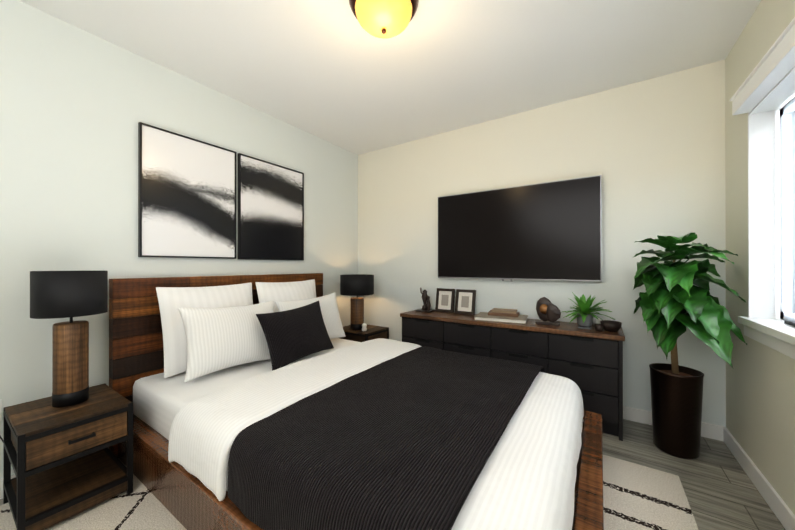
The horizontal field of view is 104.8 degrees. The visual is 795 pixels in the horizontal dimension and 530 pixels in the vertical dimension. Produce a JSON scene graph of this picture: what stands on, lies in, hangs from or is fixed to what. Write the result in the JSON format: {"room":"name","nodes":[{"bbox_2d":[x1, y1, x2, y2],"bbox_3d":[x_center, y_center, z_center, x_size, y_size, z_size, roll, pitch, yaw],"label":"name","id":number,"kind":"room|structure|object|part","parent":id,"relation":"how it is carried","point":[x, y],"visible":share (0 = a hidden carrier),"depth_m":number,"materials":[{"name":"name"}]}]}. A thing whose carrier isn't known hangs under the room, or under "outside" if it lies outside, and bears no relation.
{"room":"bedroom","nodes":[
{"label":"bedroom","id":0,"kind":"room"},
{"bbox_2d":[0,0,357,478],"bbox_3d":[-1.874,-0.105,2.181,0.200,2.700,5.000,0,0,33],"label":"wall","id":1,"kind":"structure","parent":0,"point":[77,105],"depth_m":1.94,"materials":[{"name":"white paint"}]},
{"bbox_2d":[0,399,1,420],"bbox_3d":[-2.129,0.772,1.605,0.008,0.115,0.070,0,0,33],"label":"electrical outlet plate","id":2,"kind":"object","parent":1,"relation":"attached to","point":[0,409],"visible":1,"depth_m":1.63,"materials":[{"name":"white plastic"}]},
{"bbox_2d":[0,447,108,499],"bbox_3d":[-1.784,1.193,2.119,0.016,0.105,4.600,0,0,33],"label":"baseboard","id":3,"kind":"structure","parent":1,"relation":"attached to","point":[12,476],"depth_m":1.63,"materials":[{"name":"white"}]},
{"bbox_2d":[138,122,236,258],"bbox_3d":[-1.596,-0.519,2.389,0.029,0.928,0.670,0,0,33],"label":"art","id":4,"kind":"object","parent":1,"relation":"attached to","point":[186,197],"visible":0.98,"depth_m":2.33,"materials":[{"name":"grey paper"}]},
{"bbox_2d":[238,153,303,259],"bbox_3d":[-1.204,-0.515,2.983,0.029,0.932,0.700,0,0,33],"label":"art","id":5,"kind":"object","parent":1,"relation":"attached to","point":[270,211],"visible":0.92,"depth_m":2.94,"materials":[{"name":"grey paper"}]},
{"bbox_2d":[19,0,760,154],"bbox_3d":[-0.370,-1.506,1.188,3.807,0.100,5.000,0,0,33],"label":"ceiling","id":6,"kind":"structure","parent":0,"point":[334,72],"depth_m":2.09,"materials":[{"name":"white paint"}]},
{"bbox_2d":[349,0,418,38],"bbox_3d":[-0.075,-1.363,1.677,0.380,0.184,0.380,0,0,33],"label":"ceiling light","id":7,"kind":"object","parent":6,"relation":"attached to","point":[384,19],"visible":1,"depth_m":1.63,"materials":[{"name":"yellow glass"}]},
{"bbox_2d":[0,419,784,529],"bbox_3d":[-0.370,1.294,1.184,3.807,0.100,5.000,0,0,33],"label":"floor","id":8,"kind":"structure","parent":0,"point":[721,491],"depth_m":1.78,"materials":[{"name":"grey wood"}]},
{"bbox_2d":[0,455,698,529],"bbox_3d":[-0.375,1.238,1.410,2.950,0.012,2.870,0,0,33],"label":"rug","id":9,"kind":"object","parent":8,"relation":"on","point":[637,497],"visible":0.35,"depth_m":1.55,"materials":[{"name":"white fabric"}]},
{"bbox_2d":[3,383,132,529],"bbox_3d":[-1.738,0.994,1.625,0.508,0.500,0.395,0,0,33],"label":"nightstand","id":10,"kind":"object","parent":9,"relation":"on","point":[68,461],"visible":0.96,"depth_m":1.54,"materials":[{"name":"brown wood"}]},
{"bbox_2d":[0,271,107,441],"bbox_3d":[-1.853,0.534,1.647,0.404,1.004,0.403,0,0,33],"label":"lamp","id":11,"kind":"object","parent":10,"relation":"on","point":[63,294],"visible":0.92,"depth_m":1.60,"materials":[{"name":"black fabric"}]},
{"bbox_3d":[-1.772,0.150,1.664,0.288,0.235,0.288,0,0,33],"label":"lamp shade","id":12,"kind":"part","parent":11,"relation":"part of","materials":[{"name":"black fabric"}]},
{"bbox_3d":[-1.536,0.844,1.491,0.022,0.014,0.094,0,0,33],"label":"handle","id":13,"kind":"part","parent":10,"relation":"part of","materials":[{"name":"black metal"}]},
{"bbox_2d":[109,273,603,529],"bbox_3d":[-0.267,0.667,1.991,2.665,1.155,1.779,0,0,33],"label":"bed","id":14,"kind":"object","parent":9,"relation":"on","point":[269,402],"visible":1,"depth_m":1.46,"materials":[{"name":"fabric"}]},
{"bbox_3d":[-1.349,0.668,2.700,0.078,1.154,1.770,0,0,33],"label":"headboard","id":15,"kind":"part","parent":14,"relation":"part of","materials":[{"name":"brown wood"}]},
{"bbox_2d":[178,301,273,381],"bbox_3d":[-1.160,0.505,2.200,0.213,0.490,0.720,-20,-13,32],"label":"pillow","id":16,"kind":"object","parent":14,"relation":"on","point":[219,336],"depth_m":2.07,"materials":[{"name":"white fabric"}]},
{"bbox_3d":[-0.293,0.875,2.010,2.435,0.260,1.610,0,0,33],"label":"mattress","id":17,"kind":"part","parent":14,"relation":"part of","materials":[{"name":"white fabric"}]},
{"bbox_2d":[256,301,333,370],"bbox_3d":[-0.776,0.530,2.401,0.163,0.450,0.630,-25,-9,31],"label":"pillow","id":18,"kind":"object","parent":14,"relation":"on","point":[292,335],"depth_m":2.29,"materials":[{"name":"black fabric"}]},
{"bbox_2d":[275,292,345,338],"bbox_3d":[-0.767,0.510,2.803,0.200,0.480,0.740,-19,-8,32],"label":"pillow","id":19,"kind":"object","parent":14,"relation":"on","point":[328,303],"depth_m":2.85,"materials":[{"name":"white fabric"}]},
{"bbox_3d":[-0.237,1.105,1.966,2.587,0.280,1.750,0,0,33],"label":"frame","id":20,"kind":"part","parent":14,"relation":"part of","materials":[{"name":"brown wood"}]},
{"bbox_2d":[228,346,543,529],"bbox_3d":[0.173,0.812,1.701,0.938,0.285,1.756,0,0,33],"label":"throw","id":21,"kind":"object","parent":14,"relation":"on","point":[413,438],"depth_m":1.18,"materials":[{"name":"black fabric"}]},
{"bbox_2d":[340,325,388,341],"bbox_3d":[-0.416,0.997,3.625,0.508,0.500,0.420,0,0,33],"label":"nightstand","id":22,"kind":"object","parent":8,"relation":"on","point":[372,332],"visible":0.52,"depth_m":3.49,"materials":[{"name":"brown wood"}]},
{"bbox_2d":[340,274,373,329],"bbox_3d":[-0.471,0.430,3.578,0.388,0.629,0.388,0,0,33],"label":"lamp","id":23,"kind":"object","parent":22,"relation":"on","point":[357,285],"visible":1,"depth_m":3.46,"materials":[{"name":"black fabric"}]},
{"bbox_3d":[-0.471,0.228,3.578,0.388,0.225,0.388,0,0,33],"label":"lamp shade","id":24,"kind":"part","parent":23,"relation":"part of","materials":[{"name":"black fabric"}]},
{"bbox_2d":[362,323,366,330],"bbox_3d":[-0.376,0.701,3.467,0.064,0.088,0.062,0,0,33],"label":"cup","id":25,"kind":"object","parent":22,"relation":"on","point":[364,325],"visible":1,"depth_m":3.45,"materials":[{"name":"white ceramic"}]},
{"bbox_2d":[400,309,624,440],"bbox_3d":[0.920,0.874,2.830,1.879,0.745,0.407,0,0,33],"label":"dresser","id":26,"kind":"object","parent":8,"relation":"on","point":[589,362],"visible":0.58,"depth_m":2.43,"materials":[{"name":"black wood"}]},
{"bbox_2d":[415,288,434,311],"bbox_3d":[0.307,0.374,3.340,0.180,0.252,0.160,0,0,33],"label":"figurine","id":27,"kind":"object","parent":26,"relation":"on","point":[425,299],"visible":0.94,"depth_m":3.33,"materials":[{"name":"brown stone"}]},
{"bbox_2d":[435,288,454,312],"bbox_3d":[0.509,0.377,3.274,0.205,0.250,0.023,0,-9,33],"label":"photo","id":28,"kind":"object","parent":26,"relation":"on","point":[445,300],"visible":1,"depth_m":3.27,"materials":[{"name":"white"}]},
{"bbox_2d":[455,289,475,314],"bbox_3d":[0.695,0.378,3.138,0.205,0.250,0.023,0,-11,33],"label":"photo","id":29,"kind":"object","parent":26,"relation":"on","point":[465,302],"visible":1,"depth_m":3.13,"materials":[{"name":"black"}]},
{"bbox_2d":[474,308,527,323],"bbox_3d":[0.948,0.457,2.796,0.430,0.086,0.280,0,0,26],"label":"books","id":30,"kind":"object","parent":26,"relation":"on","point":[504,315],"visible":1,"depth_m":2.74,"materials":[{"name":"beige paper"}]},
{"bbox_2d":[536,297,560,325],"bbox_3d":[1.264,0.384,2.572,0.193,0.230,0.065,0,0,33],"label":"decorative piece","id":31,"kind":"object","parent":26,"relation":"on","point":[547,310],"visible":1,"depth_m":2.56,"materials":[{"name":"brown stone"}]},
{"bbox_2d":[577,313,592,328],"bbox_3d":[1.485,0.440,2.429,0.110,0.118,0.110,0,0,33],"label":"pot","id":32,"kind":"object","parent":26,"relation":"on","point":[588,323],"depth_m":2.39,"materials":[{"name":"grey ceramic"}]},
{"bbox_2d":[563,292,614,328],"bbox_3d":[1.476,0.359,2.409,0.393,0.280,0.361,0,0,33],"label":"fern","id":33,"kind":"object","parent":26,"relation":"on","point":[584,316],"visible":1,"depth_m":2.39,"materials":[{"name":"green plant"}]},
{"bbox_2d":[593,318,599,325],"bbox_3d":[1.623,0.469,2.493,0.048,0.060,0.047,0,0,33],"label":"candle","id":34,"kind":"object","parent":26,"relation":"on","point":[596,321],"visible":0.6,"depth_m":2.48,"materials":[{"name":"white wax"}]},
{"bbox_2d":[594,324,603,331],"bbox_3d":[1.526,0.474,2.318,0.060,0.050,0.058,0,0,33],"label":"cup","id":35,"kind":"object","parent":26,"relation":"on","point":[599,327],"visible":1,"depth_m":2.30,"materials":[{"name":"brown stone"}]},
{"bbox_2d":[600,320,621,331],"bbox_3d":[1.618,0.465,2.323,0.136,0.068,0.134,0,0,33],"label":"decorative bowl","id":36,"kind":"object","parent":26,"relation":"on","point":[611,326],"visible":0.96,"depth_m":2.28,"materials":[{"name":"brown stone"}]},
{"bbox_2d":[633,233,746,459],"bbox_3d":[1.852,0.522,1.982,0.529,1.442,0.741,0,0,33],"label":"plant","id":37,"kind":"object","parent":8,"relation":"on","point":[673,302],"visible":1,"depth_m":1.94,"materials":[{"name":"green plant"}]},
{"bbox_3d":[1.873,0.974,2.063,0.276,0.538,0.276,0,0,33],"label":"pot","id":38,"kind":"part","parent":37,"relation":"part of","materials":[{"name":"brown ceramic"}]},
{"bbox_2d":[358,60,725,426],"bbox_3d":[0.954,-0.103,3.188,3.407,2.700,0.200,0,0,33],"label":"wall","id":39,"kind":"structure","parent":0,"point":[651,151],"depth_m":2.57,"materials":[{"name":"paint"}]},
{"bbox_2d":[438,175,601,281],"bbox_3d":[1.073,-0.292,2.952,1.488,0.897,0.060,0,0,33],"label":"tv","id":40,"kind":"object","parent":39,"relation":"attached to","point":[552,231],"visible":1,"depth_m":2.84,"materials":[{"name":"grey"}]},
{"bbox_2d":[623,406,721,440],"bbox_3d":[0.899,1.194,3.093,3.360,0.105,0.016,0,0,33],"label":"baseboard","id":41,"kind":"structure","parent":39,"relation":"attached to","point":[708,430],"depth_m":2.38,"materials":[{"name":"white"}]},
{"bbox_2d":[725,0,794,514],"bbox_3d":[1.135,-0.108,0.192,0.200,2.700,5.000,0,0,33],"label":"wall","id":42,"kind":"structure","parent":0,"point":[760,402],"depth_m":1.82,"materials":[{"name":"beige paint"}]},
{"bbox_2d":[722,426,794,529],"bbox_3d":[1.044,1.190,0.250,0.016,0.105,4.600,0,0,33],"label":"baseboard","id":43,"kind":"structure","parent":42,"relation":"attached to","point":[780,509],"depth_m":1.65,"materials":[{"name":"white"}]},
{"bbox_2d":[730,17,794,114],"bbox_3d":[1.558,-0.953,1.093,0.084,0.102,1.780,0,0,33],"label":"blind valance","id":44,"kind":"object","parent":42,"relation":"attached to","point":[774,67],"visible":1,"depth_m":1.48,"materials":[{"name":"white wood"}]},
{"bbox_2d":[738,67,794,358],"bbox_3d":[1.656,-0.242,1.076,0.165,1.330,1.830,0,0,33],"label":"window","id":45,"kind":"structure","parent":42,"relation":"in","point":[764,323],"depth_m":1.78,"materials":[{"name":"white"}]},
{"bbox_2d":[784,320,794,325],"bbox_3d":[2.018,0.302,1.537,0.050,0.019,0.220,0,0,33],"label":"handle","id":46,"kind":"object","parent":45,"relation":"attached to","point":[789,322],"visible":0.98,"depth_m":1.59,"materials":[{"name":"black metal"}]},
{"bbox_2d":[780,98,794,320],"bbox_3d":[1.741,-0.292,1.020,0.062,1.230,1.750,0,0,33],"label":"window pane","id":47,"kind":"object","parent":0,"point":[787,211],"depth_m":1.71,"materials":[{"name":"white glass"}]}
]}

